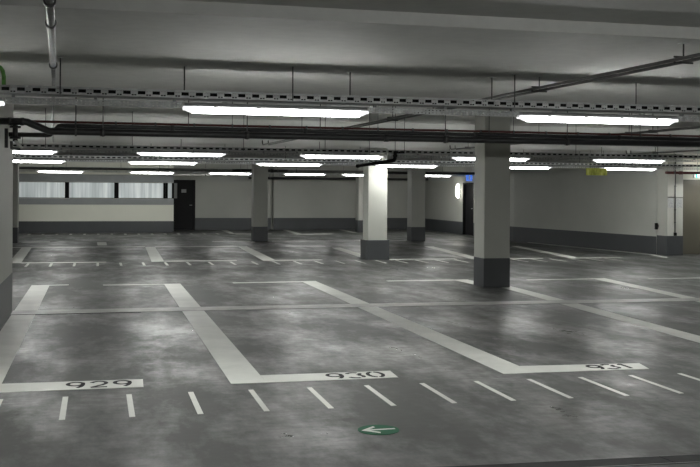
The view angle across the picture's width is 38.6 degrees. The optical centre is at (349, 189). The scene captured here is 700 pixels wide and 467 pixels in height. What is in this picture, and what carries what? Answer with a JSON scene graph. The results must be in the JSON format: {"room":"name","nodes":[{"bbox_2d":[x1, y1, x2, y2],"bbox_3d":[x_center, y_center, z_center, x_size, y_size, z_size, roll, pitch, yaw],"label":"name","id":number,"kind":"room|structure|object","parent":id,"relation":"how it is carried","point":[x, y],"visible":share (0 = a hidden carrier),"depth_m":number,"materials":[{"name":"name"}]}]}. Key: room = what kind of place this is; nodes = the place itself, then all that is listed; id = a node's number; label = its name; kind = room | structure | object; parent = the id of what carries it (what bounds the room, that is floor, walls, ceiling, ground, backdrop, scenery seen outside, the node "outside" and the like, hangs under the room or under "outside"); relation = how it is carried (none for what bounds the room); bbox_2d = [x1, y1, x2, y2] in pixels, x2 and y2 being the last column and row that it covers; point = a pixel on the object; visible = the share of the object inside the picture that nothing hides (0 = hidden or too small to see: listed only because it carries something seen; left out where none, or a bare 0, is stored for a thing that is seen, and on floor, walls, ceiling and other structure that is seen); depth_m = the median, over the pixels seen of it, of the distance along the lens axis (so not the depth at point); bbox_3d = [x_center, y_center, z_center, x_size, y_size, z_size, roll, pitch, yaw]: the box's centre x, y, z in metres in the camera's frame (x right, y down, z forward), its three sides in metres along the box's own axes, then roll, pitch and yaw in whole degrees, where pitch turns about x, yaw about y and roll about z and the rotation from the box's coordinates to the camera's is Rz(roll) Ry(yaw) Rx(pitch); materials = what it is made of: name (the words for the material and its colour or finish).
{"room":"parking garage","nodes":[
{"label":"parking garage","id":0,"kind":"room"},
{"bbox_2d":[0,95,12,283],"bbox_3d":[-4.377,0.145,11.401,0.585,3.150,5.450,0,0,-14],"label":"wall","id":1,"kind":"structure","parent":0,"point":[6,154],"depth_m":13.09,"materials":[{"name":"paint"}]},
{"bbox_2d":[0,272,12,327],"bbox_3d":[-4.386,1.445,11.401,0.593,0.550,5.458,0,0,-14],"label":"baseboard","id":2,"kind":"structure","parent":1,"relation":"attached to","point":[6,287],"depth_m":13.18,"materials":[{"name":"grey paint"}]},
{"bbox_2d":[19,161,173,220],"bbox_3d":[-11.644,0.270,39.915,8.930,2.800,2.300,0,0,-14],"label":"wall","id":3,"kind":"structure","parent":0,"point":[27,212],"depth_m":39.16,"materials":[{"name":"beige paint"}]},
{"bbox_2d":[19,182,66,197],"bbox_3d":[-11.945,0.008,38.746,1.900,0.630,0.140,0,0,-14],"label":"window","id":4,"kind":"structure","parent":3,"relation":"in","point":[26,189],"depth_m":38.76,"materials":[{"name":"white glass"}]},
{"bbox_2d":[67,182,116,197],"bbox_3d":[-10.122,0.020,39.205,1.880,0.630,0.140,0,0,-14],"label":"window","id":5,"kind":"structure","parent":3,"relation":"in","point":[74,189],"depth_m":39.20,"materials":[{"name":"white glass"}]},
{"bbox_2d":[19,221,173,232],"bbox_3d":[-11.368,1.447,38.798,8.934,0.450,0.006,0,0,-14],"label":"baseboard","id":6,"kind":"structure","parent":3,"relation":"attached to","point":[24,226],"depth_m":39.15,"materials":[{"name":"grey paint"}]},
{"bbox_2d":[19,174,173,182],"bbox_3d":[-11.355,-0.461,38.790,8.930,0.295,0.020,0,0,-14],"label":"trim","id":7,"kind":"structure","parent":3,"relation":"attached to","point":[22,177],"depth_m":39.11,"materials":[{"name":"grey paint"}]},
{"bbox_2d":[19,198,173,204],"bbox_3d":[-11.362,0.454,38.790,8.930,0.235,0.020,0,0,-14],"label":"trim","id":8,"kind":"structure","parent":3,"relation":"attached to","point":[62,201],"depth_m":39.13,"materials":[{"name":"grey paint"}]},
{"bbox_2d":[116,182,164,198],"bbox_3d":[-8.290,0.033,39.667,1.900,0.630,0.140,0,0,-14],"label":"window","id":9,"kind":"structure","parent":3,"relation":"in","point":[123,189],"depth_m":39.66,"materials":[{"name":"white glass"}]},
{"bbox_2d":[165,183,173,198],"bbox_3d":[-7.199,0.040,39.942,0.330,0.630,0.140,0,0,-14],"label":"window","id":10,"kind":"structure","parent":3,"relation":"in","point":[169,187],"depth_m":39.92,"materials":[{"name":"white glass"}]},
{"bbox_2d":[174,164,407,228],"bbox_3d":[-2.229,0.335,43.680,11.170,2.800,0.400,0,0,-14],"label":"wall","id":11,"kind":"structure","parent":0,"point":[216,195],"depth_m":43.39,"materials":[{"name":"paint"}]},
{"bbox_2d":[174,180,194,229],"bbox_3d":[-7.082,0.641,42.286,1.060,2.120,0.172,0,0,-14],"label":"door","id":12,"kind":"structure","parent":11,"relation":"in","point":[184,203],"depth_m":42.29,"materials":[{"name":"paint"}]},
{"bbox_2d":[195,218,406,229],"bbox_3d":[-1.668,1.484,43.614,10.100,0.510,0.006,0,0,-14],"label":"baseboard","id":13,"kind":"structure","parent":11,"relation":"attached to","point":[200,223],"depth_m":43.41,"materials":[{"name":"grey paint"}]},
{"bbox_2d":[0,227,699,466],"bbox_3d":[1.403,1.860,20.982,25.000,0.200,52.000,0,0,-14],"label":"floor","id":14,"kind":"structure","parent":0,"point":[164,350],"depth_m":10.60,"materials":[{"name":"grey concrete"}]},
{"bbox_2d":[13,154,18,242],"bbox_3d":[-10.770,0.276,31.679,0.508,2.800,0.508,0,0,-14],"label":"column","id":15,"kind":"structure","parent":14,"relation":"on","point":[15,164],"depth_m":31.48,"materials":[{"name":"paint"}]},
{"bbox_2d":[12,248,104,262],"bbox_3d":[-7.636,1.696,26.284,2.340,0.003,6.300,0,0,-14],"label":"bay marking","id":16,"kind":"object","parent":14,"relation":"on","point":[20,255],"visible":0.93,"depth_m":24.26,"materials":[{"name":"white paint"}]},
{"bbox_2d":[59,397,67,419],"bbox_3d":[-2.275,1.733,7.947,0.045,0.003,0.860,0,0,-14],"label":"floor marking","id":17,"kind":"object","parent":14,"relation":"on","point":[64,399],"depth_m":7.92,"materials":[{"name":"white paint"}]},
{"bbox_2d":[0,284,142,392],"bbox_3d":[-3.753,1.722,13.351,1.550,0.005,9.800,0,0,-14],"label":"bay marking","id":18,"kind":"object","parent":14,"relation":"on","point":[12,334],"visible":1,"depth_m":10.33,"materials":[{"name":"white paint"}]},
{"bbox_2d":[126,394,134,416],"bbox_3d":[-1.770,1.736,8.063,0.045,0.003,0.860,0,0,-14],"label":"floor marking","id":19,"kind":"object","parent":14,"relation":"on","point":[129,396],"depth_m":8.04,"materials":[{"name":"white paint"}]},
{"bbox_2d":[146,247,236,261],"bbox_3d":[-4.483,1.718,27.052,2.050,0.003,6.150,0,0,-14],"label":"bay marking","id":20,"kind":"object","parent":14,"relation":"on","point":[154,255],"visible":1,"depth_m":25.30,"materials":[{"name":"white paint"}]},
{"bbox_2d":[188,392,202,413],"bbox_3d":[-1.265,1.740,8.179,0.045,0.003,0.860,0,0,-14],"label":"floor marking","id":21,"kind":"object","parent":14,"relation":"on","point":[191,394],"depth_m":8.13,"materials":[{"name":"white paint"}]},
{"bbox_2d":[103,284,397,383],"bbox_3d":[-1.987,1.734,13.715,1.606,0.005,9.913,0,0,-21],"label":"bay marking","id":22,"kind":"object","parent":14,"relation":"on","point":[237,369],"visible":1,"depth_m":10.25,"materials":[{"name":"white paint"}]},
{"bbox_2d":[249,390,268,410],"bbox_3d":[-0.760,1.743,8.295,0.045,0.003,0.860,0,0,-14],"label":"floor marking","id":23,"kind":"object","parent":14,"relation":"on","point":[253,393],"depth_m":8.27,"materials":[{"name":"white paint"}]},
{"bbox_2d":[251,163,267,240],"bbox_3d":[-3.047,0.329,33.729,0.488,2.800,0.508,0,0,-14],"label":"column","id":24,"kind":"structure","parent":14,"relation":"on","point":[259,209],"depth_m":33.49,"materials":[{"name":"paint"}]},
{"bbox_2d":[238,246,320,260],"bbox_3d":[-2.150,1.734,27.615,1.490,0.003,6.200,0,0,-14],"label":"bay marking","id":25,"kind":"object","parent":14,"relation":"on","point":[259,255],"visible":1,"depth_m":26.34,"materials":[{"name":"white paint"}]},
{"bbox_2d":[307,387,332,408],"bbox_3d":[-0.255,1.747,8.411,0.045,0.003,0.860,0,0,-14],"label":"floor marking","id":26,"kind":"object","parent":14,"relation":"on","point":[311,389],"depth_m":8.36,"materials":[{"name":"white paint"}]},
{"bbox_2d":[10,298,699,314],"bbox_3d":[4.620,1.780,16.086,19.170,0.004,0.532,0,0,-13],"label":"expansion joint","id":27,"kind":"object","parent":14,"relation":"on","point":[118,310],"visible":1,"depth_m":14.96,"materials":[{"name":"concrete"}]},
{"bbox_2d":[355,167,362,231],"bbox_3d":[0.538,0.354,41.644,0.508,2.800,0.508,0,0,-14],"label":"column","id":28,"kind":"structure","parent":14,"relation":"on","point":[359,179],"depth_m":41.37,"materials":[{"name":"paint"}]},
{"bbox_2d":[360,148,388,259],"bbox_3d":[0.636,0.354,25.375,0.600,2.800,0.600,0,0,-14],"label":"column","id":29,"kind":"structure","parent":14,"relation":"on","point":[374,245],"depth_m":25.13,"materials":[{"name":"paint"}]},
{"bbox_2d":[358,425,398,434],"bbox_3d":[0.208,1.749,7.290,0.304,0.004,0.304,0,0,-14],"label":"disc","id":30,"kind":"object","parent":14,"relation":"on","point":[368,429],"visible":1,"depth_m":7.29,"materials":[{"name":"green paint"}]},
{"bbox_2d":[364,385,395,405],"bbox_3d":[0.250,1.750,8.527,0.045,0.003,0.860,0,0,-14],"label":"floor marking","id":31,"kind":"object","parent":14,"relation":"on","point":[370,388],"depth_m":8.50,"materials":[{"name":"white paint"}]},
{"bbox_2d":[334,248,454,259],"bbox_3d":[0.420,1.751,27.336,1.948,0.003,5.640,0,0,-34],"label":"bay marking","id":32,"kind":"object","parent":14,"relation":"on","point":[340,249],"visible":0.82,"depth_m":27.43,"materials":[{"name":"white paint"}]},
{"bbox_2d":[407,159,424,240],"bbox_3d":[2.283,0.366,34.453,0.498,2.800,0.508,0,0,-14],"label":"column","id":33,"kind":"structure","parent":14,"relation":"on","point":[416,176],"depth_m":34.22,"materials":[{"name":"paint"}]},
{"bbox_2d":[419,383,456,402],"bbox_3d":[0.755,1.754,8.643,0.045,0.003,0.860,0,0,-14],"label":"floor marking","id":34,"kind":"object","parent":14,"relation":"on","point":[423,384],"depth_m":8.60,"materials":[{"name":"white paint"}]},
{"bbox_2d":[233,281,648,373],"bbox_3d":[0.422,1.750,14.301,1.611,0.005,10.105,0,0,-22],"label":"bay marking","id":35,"kind":"object","parent":14,"relation":"on","point":[498,364],"visible":1,"depth_m":10.99,"materials":[{"name":"white paint"}]},
{"bbox_2d":[424,246,542,258],"bbox_3d":[3.390,1.772,28.444,1.900,0.003,5.700,0,0,-14],"label":"bay marking","id":36,"kind":"object","parent":14,"relation":"on","point":[432,247],"visible":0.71,"depth_m":27.71,"materials":[{"name":"white paint"}]},
{"bbox_2d":[474,114,509,287],"bbox_3d":[2.605,0.193,18.343,0.508,3.150,0.508,0,0,-14],"label":"column","id":37,"kind":"structure","parent":14,"relation":"on","point":[492,160],"depth_m":18.11,"materials":[{"name":"paint"}]},
{"bbox_2d":[474,381,515,400],"bbox_3d":[1.260,1.757,8.758,0.045,0.003,0.860,0,0,-14],"label":"floor marking","id":38,"kind":"object","parent":14,"relation":"on","point":[478,382],"depth_m":8.70,"materials":[{"name":"white paint"}]},
{"bbox_2d":[388,279,699,342],"bbox_3d":[2.828,1.768,14.860,1.970,0.004,9.630,0,0,-14],"label":"bay marking","id":39,"kind":"object","parent":14,"relation":"on","point":[670,331],"visible":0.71,"depth_m":14.10,"materials":[{"name":"white paint"}]},
{"bbox_2d":[527,379,572,397],"bbox_3d":[1.765,1.761,8.874,0.045,0.003,0.860,0,0,-14],"label":"floor marking","id":40,"kind":"object","parent":14,"relation":"on","point":[531,380],"depth_m":8.85,"materials":[{"name":"white paint"}]},
{"bbox_2d":[436,454,699,466],"bbox_3d":[2.353,1.763,6.575,4.216,0.006,0.183,0,0,-11],"label":"floor drain","id":41,"kind":"object","parent":14,"relation":"on","point":[690,458],"visible":1,"depth_m":6.44,"materials":[{"name":"metal"}]},
{"bbox_2d":[513,246,622,257],"bbox_3d":[5.826,1.789,28.970,1.520,0.003,5.670,0,0,-14],"label":"bay marking","id":42,"kind":"object","parent":14,"relation":"on","point":[557,254],"visible":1,"depth_m":27.60,"materials":[{"name":"white paint"}]},
{"bbox_2d":[527,242,668,257],"bbox_3d":[7.399,1.800,30.388,0.511,0.003,7.720,0,0,-18],"label":"bay marking","id":43,"kind":"object","parent":14,"relation":"on","point":[527,242],"visible":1,"depth_m":29.63,"materials":[{"name":"white paint"}]},
{"bbox_2d":[578,377,628,395],"bbox_3d":[2.270,1.764,8.990,0.045,0.003,0.860,0,0,-14],"label":"floor marking","id":44,"kind":"object","parent":14,"relation":"on","point":[583,378],"depth_m":8.96,"materials":[{"name":"white paint"}]},
{"bbox_2d":[526,278,699,301],"bbox_3d":[5.450,1.786,15.402,1.720,0.004,9.400,0,0,-14],"label":"bay marking","id":45,"kind":"object","parent":14,"relation":"on","point":[601,279],"visible":1,"depth_m":18.42,"materials":[{"name":"white paint"}]},
{"bbox_2d":[628,375,681,393],"bbox_3d":[2.775,1.768,9.106,0.045,0.003,0.860,0,0,-14],"label":"floor marking","id":46,"kind":"object","parent":14,"relation":"on","point":[639,378],"depth_m":9.07,"materials":[{"name":"white paint"}]},
{"bbox_2d":[657,154,682,254],"bbox_3d":[8.909,0.411,27.842,0.498,2.800,0.528,0,0,-14],"label":"column","id":47,"kind":"structure","parent":14,"relation":"on","point":[667,243],"depth_m":27.62,"materials":[{"name":"paint"}]},
{"bbox_2d":[668,154,682,235],"bbox_3d":[8.976,0.139,27.564,0.460,2.255,0.050,0,0,-14],"label":"cable","id":48,"kind":"object","parent":47,"relation":"attached to","point":[675,197],"visible":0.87,"depth_m":27.56,"materials":[{"name":"metal"}]},
{"bbox_2d":[0,0,699,165],"bbox_3d":[1.425,-1.340,20.982,25.000,0.600,52.000,0,0,-14],"label":"ceiling","id":49,"kind":"structure","parent":0,"point":[452,49],"depth_m":7.89,"materials":[{"name":"concrete"}]},
{"bbox_2d":[43,0,57,142],"bbox_3d":[-3.696,-1.059,12.474,0.078,0.192,18.015,0,0,-16],"label":"pipe","id":50,"kind":"object","parent":49,"relation":"hanging from","point":[50,22],"visible":0.88,"depth_m":6.39,"materials":[{"name":"metal"}]},
{"bbox_2d":[163,164,211,175],"bbox_3d":[-6.203,-0.813,38.242,1.850,0.559,0.078,0,0,-14],"label":"conduit","id":51,"kind":"object","parent":49,"relation":"hanging from","point":[205,174],"visible":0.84,"depth_m":38.27,"materials":[{"name":"metal"}]},
{"bbox_2d":[20,164,465,175],"bbox_3d":[-4.430,-0.838,37.039,18.500,0.485,0.310,0,0,-14],"label":"cable tray","id":52,"kind":"object","parent":49,"relation":"hanging from","point":[127,171],"visible":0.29,"depth_m":36.69,"materials":[{"name":"metal"}]},
{"bbox_2d":[37,170,83,172],"bbox_3d":[-10.297,-0.659,35.559,1.600,0.104,0.148,0,0,-14],"label":"ceiling lamp","id":53,"kind":"object","parent":52,"relation":"attached to","point":[42,171],"visible":0.99,"depth_m":35.51,"materials":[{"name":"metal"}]},
{"bbox_2d":[39,171,80,172],"bbox_3d":[-10.298,-0.633,35.561,1.450,0.052,0.124,0,0,-14],"label":"diffuser","id":54,"kind":"object","parent":53,"relation":"attached to","point":[39,171],"depth_m":35.52,"materials":[{"name":"white plastic"}]},
{"bbox_2d":[129,171,173,173],"bbox_3d":[-7.194,-0.638,36.341,1.600,0.104,0.148,0,0,-14],"label":"ceiling lamp","id":55,"kind":"object","parent":52,"relation":"attached to","point":[138,172],"visible":0.98,"depth_m":36.30,"materials":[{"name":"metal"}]},
{"bbox_2d":[132,172,171,173],"bbox_3d":[-7.195,-0.612,36.343,1.450,0.052,0.124,0,0,-14],"label":"diffuser","id":56,"kind":"object","parent":55,"relation":"attached to","point":[132,172],"depth_m":36.31,"materials":[{"name":"white plastic"}]},
{"bbox_2d":[209,172,251,174],"bbox_3d":[-4.431,-0.619,37.037,1.600,0.104,0.148,0,0,-14],"label":"ceiling lamp","id":57,"kind":"object","parent":52,"relation":"attached to","point":[234,173],"visible":0.95,"depth_m":37.01,"materials":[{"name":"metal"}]},
{"bbox_2d":[284,172,325,174],"bbox_3d":[-1.706,-0.600,37.724,1.600,0.104,0.148,0,0,-14],"label":"ceiling lamp","id":58,"kind":"object","parent":52,"relation":"attached to","point":[292,173],"visible":1,"depth_m":37.66,"materials":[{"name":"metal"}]},
{"bbox_2d":[19,164,474,172],"bbox_3d":[-3.748,-0.857,35.973,17.500,0.438,0.117,0,0,-14],"label":"conduit","id":59,"kind":"object","parent":49,"relation":"hanging from","point":[52,168],"visible":0.58,"depth_m":35.28,"materials":[{"name":"metal"}]},
{"bbox_2d":[232,168,287,172],"bbox_3d":[-3.140,-0.837,34.889,1.950,0.470,0.130,0,0,-14],"label":"pipe","id":60,"kind":"object","parent":49,"relation":"hanging from","point":[277,170],"visible":0.8,"depth_m":34.92,"materials":[{"name":"metal"}]},
{"bbox_2d":[13,155,617,167],"bbox_3d":[-0.481,-0.862,26.896,17.000,0.382,0.104,0,0,-14],"label":"conduit","id":61,"kind":"object","parent":49,"relation":"hanging from","point":[441,155],"visible":0.2,"depth_m":26.36,"materials":[{"name":"metal"}]},
{"bbox_2d":[248,177,427,180],"bbox_3d":[-0.415,-0.733,42.795,7.900,0.640,0.120,0,0,-14],"label":"pipe","id":62,"kind":"object","parent":49,"relation":"hanging from","point":[301,178],"visible":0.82,"depth_m":42.57,"materials":[{"name":"metal"}]},
{"bbox_2d":[0,57,699,121],"bbox_3d":[2.002,-0.849,9.269,14.400,0.375,0.310,0,0,-14],"label":"cable tray","id":63,"kind":"object","parent":49,"relation":"hanging from","point":[18,90],"visible":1,"depth_m":8.62,"materials":[{"name":"metal"}]},
{"bbox_2d":[183,101,368,116],"bbox_3d":[-0.627,-0.694,8.604,1.600,0.104,0.148,0,0,-14],"label":"ceiling lamp","id":64,"kind":"object","parent":63,"relation":"attached to","point":[327,110],"visible":1,"depth_m":8.55,"materials":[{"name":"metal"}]},
{"bbox_2d":[192,106,359,116],"bbox_3d":[-0.628,-0.668,8.606,1.450,0.052,0.124,0,0,-14],"label":"diffuser","id":65,"kind":"object","parent":64,"relation":"attached to","point":[325,111],"depth_m":8.56,"materials":[{"name":"white plastic"}]},
{"bbox_2d":[517,111,677,124],"bbox_3d":[2.326,-0.674,9.348,1.600,0.104,0.148,0,0,-14],"label":"ceiling lamp","id":66,"kind":"object","parent":63,"relation":"attached to","point":[642,119],"visible":0.99,"depth_m":9.28,"materials":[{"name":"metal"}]},
{"bbox_2d":[526,115,670,124],"bbox_3d":[2.325,-0.648,9.351,1.450,0.052,0.124,0,0,-14],"label":"diffuser","id":67,"kind":"object","parent":66,"relation":"attached to","point":[603,119],"depth_m":9.31,"materials":[{"name":"white plastic"}]},
{"bbox_2d":[0,97,699,146],"bbox_3d":[3.665,-0.986,13.813,16.155,0.778,0.106,0,0,-14],"label":"drain pipe","id":68,"kind":"object","parent":49,"relation":"hanging from","point":[20,121],"visible":0.95,"depth_m":12.79,"materials":[{"name":"metal"}]},
{"bbox_2d":[4,125,22,150],"bbox_3d":[-4.000,-0.618,11.902,0.214,0.319,0.132,0,0,-14],"label":"valve assembly","id":69,"kind":"object","parent":68,"relation":"attached to","point":[15,137],"visible":1,"depth_m":11.87,"materials":[{"name":"metal"}]},
{"bbox_2d":[10,141,20,150],"bbox_3d":[-3.985,-0.518,11.906,0.123,0.119,0.040,0,0,-14],"label":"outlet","id":70,"kind":"object","parent":69,"relation":"attached to","point":[11,142],"depth_m":11.88,"materials":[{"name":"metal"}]},
{"bbox_2d":[9,101,699,140],"bbox_3d":[3.662,-0.981,14.039,16.050,0.787,0.068,0,0,-14],"label":"drain pipe","id":71,"kind":"object","parent":49,"relation":"hanging from","point":[85,126],"visible":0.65,"depth_m":13.09,"materials":[{"name":"metal"}]},
{"bbox_2d":[13,108,699,161],"bbox_3d":[1.304,-1.004,19.405,18.000,0.773,0.310,0,0,-14],"label":"cable tray","id":72,"kind":"object","parent":49,"relation":"hanging from","point":[67,146],"visible":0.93,"depth_m":18.85,"materials":[{"name":"metal"}]},
{"bbox_2d":[13,148,56,153],"bbox_3d":[-5.980,-0.691,17.568,1.600,0.104,0.148,0,0,-14],"label":"ceiling lamp","id":73,"kind":"object","parent":72,"relation":"attached to","point":[36,150],"visible":0.87,"depth_m":17.62,"materials":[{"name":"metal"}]},
{"bbox_2d":[13,150,52,153],"bbox_3d":[-5.981,-0.665,17.570,1.450,0.052,0.124,0,0,-14],"label":"diffuser","id":74,"kind":"object","parent":73,"relation":"attached to","point":[14,151],"depth_m":17.62,"materials":[{"name":"white plastic"}]},
{"bbox_2d":[137,150,225,156],"bbox_3d":[-3.080,-0.671,18.299,1.600,0.104,0.148,0,0,-14],"label":"ceiling lamp","id":75,"kind":"object","parent":72,"relation":"attached to","point":[156,152],"visible":1,"depth_m":18.24,"materials":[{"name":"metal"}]},
{"bbox_2d":[141,152,221,156],"bbox_3d":[-3.081,-0.645,18.301,1.450,0.052,0.124,0,0,-14],"label":"diffuser","id":76,"kind":"object","parent":75,"relation":"attached to","point":[219,154],"depth_m":18.25,"materials":[{"name":"white plastic"}]},
{"bbox_2d":[300,152,382,158],"bbox_3d":[-0.152,-0.651,19.037,1.600,0.104,0.148,0,0,-14],"label":"ceiling lamp","id":77,"kind":"object","parent":72,"relation":"attached to","point":[305,155],"visible":1,"depth_m":18.98,"materials":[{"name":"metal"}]},
{"bbox_2d":[305,155,379,158],"bbox_3d":[-0.153,-0.625,19.039,1.450,0.052,0.124,0,0,-14],"label":"diffuser","id":78,"kind":"object","parent":77,"relation":"attached to","point":[306,156],"depth_m":19.00,"materials":[{"name":"white plastic"}]},
{"bbox_2d":[452,155,474,159],"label":"ceiling lamp","id":79,"kind":"object","parent":72,"relation":"attached to","point":[470,157],"depth_m":19.58,"materials":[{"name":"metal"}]},
{"bbox_2d":[510,156,529,160],"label":"ceiling lamp","id":80,"kind":"object","parent":72,"relation":"attached to","point":[512,158],"depth_m":19.87,"materials":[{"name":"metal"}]},
{"bbox_2d":[457,157,525,160],"bbox_3d":[2.785,-0.605,19.779,1.450,0.052,0.124,0,0,-14],"label":"diffuser","id":81,"kind":"object","parent":80,"relation":"attached to","point":[458,158],"depth_m":19.82,"materials":[{"name":"white plastic"}]},
{"bbox_2d":[593,157,664,162],"bbox_3d":[5.724,-0.611,20.518,1.600,0.104,0.148,0,0,-14],"label":"ceiling lamp","id":82,"kind":"object","parent":72,"relation":"attached to","point":[625,160],"visible":1,"depth_m":20.47,"materials":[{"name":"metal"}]},
{"bbox_2d":[598,159,661,162],"bbox_3d":[5.723,-0.585,20.520,1.450,0.052,0.124,0,0,-14],"label":"diffuser","id":83,"kind":"object","parent":82,"relation":"attached to","point":[599,160],"depth_m":20.49,"materials":[{"name":"white plastic"}]},
{"bbox_2d":[13,144,699,169],"bbox_3d":[1.475,-0.812,24.863,21.000,0.455,0.310,0,0,-14],"label":"cable tray","id":84,"kind":"object","parent":49,"relation":"hanging from","point":[67,157],"visible":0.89,"depth_m":24.23,"materials":[{"name":"metal"}]},
{"bbox_2d":[13,158,64,162],"bbox_3d":[-7.282,-0.668,22.654,1.600,0.104,0.148,0,0,-14],"label":"ceiling lamp","id":85,"kind":"object","parent":84,"relation":"attached to","point":[48,160],"visible":0.84,"depth_m":22.66,"materials":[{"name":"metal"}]},
{"bbox_2d":[13,160,61,162],"bbox_3d":[-7.283,-0.642,22.656,1.450,0.052,0.124,0,0,-14],"label":"diffuser","id":86,"kind":"object","parent":85,"relation":"attached to","point":[23,161],"depth_m":22.66,"materials":[{"name":"white plastic"}]},
{"bbox_2d":[128,160,197,164],"bbox_3d":[-4.373,-0.648,23.387,1.600,0.104,0.148,0,0,-14],"label":"ceiling lamp","id":87,"kind":"object","parent":84,"relation":"attached to","point":[182,162],"visible":1,"depth_m":23.32,"materials":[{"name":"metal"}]},
{"bbox_2d":[131,162,193,164],"bbox_3d":[-4.374,-0.622,23.389,1.450,0.052,0.124,0,0,-14],"label":"diffuser","id":88,"kind":"object","parent":87,"relation":"attached to","point":[181,163],"depth_m":23.35,"materials":[{"name":"white plastic"}]},
{"bbox_2d":[256,161,321,165],"bbox_3d":[-1.464,-0.628,24.120,1.600,0.104,0.148,0,0,-14],"label":"ceiling lamp","id":89,"kind":"object","parent":84,"relation":"attached to","point":[270,163],"visible":1,"depth_m":24.05,"materials":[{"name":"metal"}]},
{"bbox_2d":[259,163,318,165],"bbox_3d":[-1.465,-0.602,24.122,1.450,0.052,0.124,0,0,-14],"label":"diffuser","id":90,"kind":"object","parent":89,"relation":"attached to","point":[260,164],"depth_m":24.06,"materials":[{"name":"white plastic"}]},
{"bbox_2d":[375,163,437,167],"bbox_3d":[1.406,-0.608,24.844,1.600,0.104,0.148,0,0,-14],"label":"ceiling lamp","id":91,"kind":"object","parent":84,"relation":"attached to","point":[423,165],"visible":0.88,"depth_m":24.81,"materials":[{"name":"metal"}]},
{"bbox_2d":[379,165,434,167],"bbox_3d":[1.405,-0.582,24.846,1.450,0.052,0.124,0,0,-14],"label":"diffuser","id":92,"kind":"object","parent":91,"relation":"attached to","point":[417,166],"depth_m":24.81,"materials":[{"name":"white plastic"}]},
{"bbox_2d":[510,165,550,168],"bbox_3d":[4.393,-0.588,25.596,1.600,0.104,0.148,0,0,-14],"label":"ceiling lamp","id":93,"kind":"object","parent":84,"relation":"attached to","point":[511,166],"visible":0.55,"depth_m":25.58,"materials":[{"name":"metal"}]},
{"bbox_2d":[600,166,656,170],"bbox_3d":[7.340,-0.567,26.339,1.600,0.104,0.148,0,0,-14],"label":"ceiling lamp","id":94,"kind":"object","parent":84,"relation":"attached to","point":[612,167],"visible":0.83,"depth_m":26.29,"materials":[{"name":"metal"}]},
{"bbox_2d":[607,168,654,170],"bbox_3d":[7.340,-0.541,26.341,1.450,0.052,0.124,0,0,-14],"label":"diffuser","id":95,"kind":"object","parent":94,"relation":"attached to","point":[652,169],"depth_m":26.30,"materials":[{"name":"white plastic"}]},
{"bbox_2d":[32,102,699,137],"bbox_3d":[2.332,-1.115,15.023,14.150,0.538,0.048,0,0,-14],"label":"pipe","id":96,"kind":"object","parent":49,"relation":"hanging from","point":[37,121],"visible":0.8,"depth_m":14.44,"materials":[{"name":"metal"}]},
{"bbox_2d":[356,106,403,167],"bbox_3d":[0.372,-0.882,15.117,0.157,1.031,3.481,0,0,-10],"label":"pipe","id":97,"kind":"object","parent":49,"relation":"hanging from","point":[395,152],"visible":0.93,"depth_m":14.38,"materials":[{"name":"metal"}]},
{"bbox_2d":[387,167,474,174],"bbox_3d":[2.896,-0.786,36.410,4.600,0.488,0.117,0,0,-14],"label":"pipe","id":98,"kind":"object","parent":49,"relation":"hanging from","point":[442,172],"visible":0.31,"depth_m":36.51,"materials":[{"name":"metal"}]},
{"bbox_2d":[262,42,699,144],"bbox_3d":[1.087,-1.144,11.312,0.156,0.497,20.228,0,0,-16],"label":"pipe","id":99,"kind":"object","parent":49,"relation":"hanging from","point":[676,60],"visible":0.62,"depth_m":8.47,"materials":[{"name":"metal"}]},
{"bbox_2d":[449,113,699,149],"bbox_3d":[3.941,-1.124,17.600,0.154,0.497,10.633,0,0,-18],"label":"pipe","id":100,"kind":"object","parent":49,"relation":"hanging from","point":[692,127],"visible":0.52,"depth_m":15.36,"materials":[{"name":"metal"}]},
{"bbox_2d":[586,151,606,174],"bbox_3d":[6.318,-0.687,25.619,0.585,0.638,0.020,0,0,-14],"label":"hanging sign","id":101,"kind":"object","parent":49,"relation":"hanging from","point":[589,171],"visible":0.86,"depth_m":25.61,"materials":[{"name":"metal"}]},
{"bbox_2d":[626,147,699,153],"bbox_3d":[7.630,-1.089,21.763,0.154,0.517,5.495,0,0,-18],"label":"pipe","id":102,"kind":"object","parent":49,"relation":"hanging from","point":[655,152],"visible":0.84,"depth_m":22.93,"materials":[{"name":"metal"}]},
{"bbox_2d":[665,171,699,174],"bbox_3d":[10.262,-0.686,26.923,3.950,0.586,0.091,0,0,-14],"label":"pipe","id":103,"kind":"object","parent":49,"relation":"hanging from","point":[666,172],"visible":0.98,"depth_m":26.51,"materials":[{"name":"metal"}]},
{"bbox_2d":[425,157,657,253],"bbox_3d":[5.735,0.390,36.488,0.941,2.800,17.852,0,0,-18],"label":"wall","id":104,"kind":"structure","parent":0,"point":[618,201],"depth_m":31.89,"materials":[{"name":"paint"}]},
{"bbox_2d":[462,183,473,235],"bbox_3d":[4.731,0.753,39.278,0.220,2.060,1.140,0,0,-14],"label":"door","id":105,"kind":"structure","parent":104,"relation":"in","point":[468,188],"depth_m":39.46,"materials":[{"name":"paint"}]},
{"bbox_2d":[425,218,655,253],"bbox_3d":[5.606,1.539,36.349,0.644,0.500,17.625,0,0,-18],"label":"baseboard","id":106,"kind":"structure","parent":104,"relation":"attached to","point":[596,240],"depth_m":31.72,"materials":[{"name":"grey paint"}]},
{"bbox_2d":[683,158,699,179],"bbox_3d":[10.718,0.424,28.457,3.300,2.800,0.250,0,0,-14],"label":"wall","id":107,"kind":"structure","parent":0,"point":[685,176],"depth_m":28.03,"materials":[{"name":"beige paint"}]},
{"bbox_2d":[683,180,699,253],"bbox_3d":[9.786,0.767,28.140,1.060,2.100,0.172,0,0,-14],"label":"door","id":108,"kind":"structure","parent":107,"relation":"in","point":[691,188],"depth_m":28.08,"materials":[{"name":"brown paint"}]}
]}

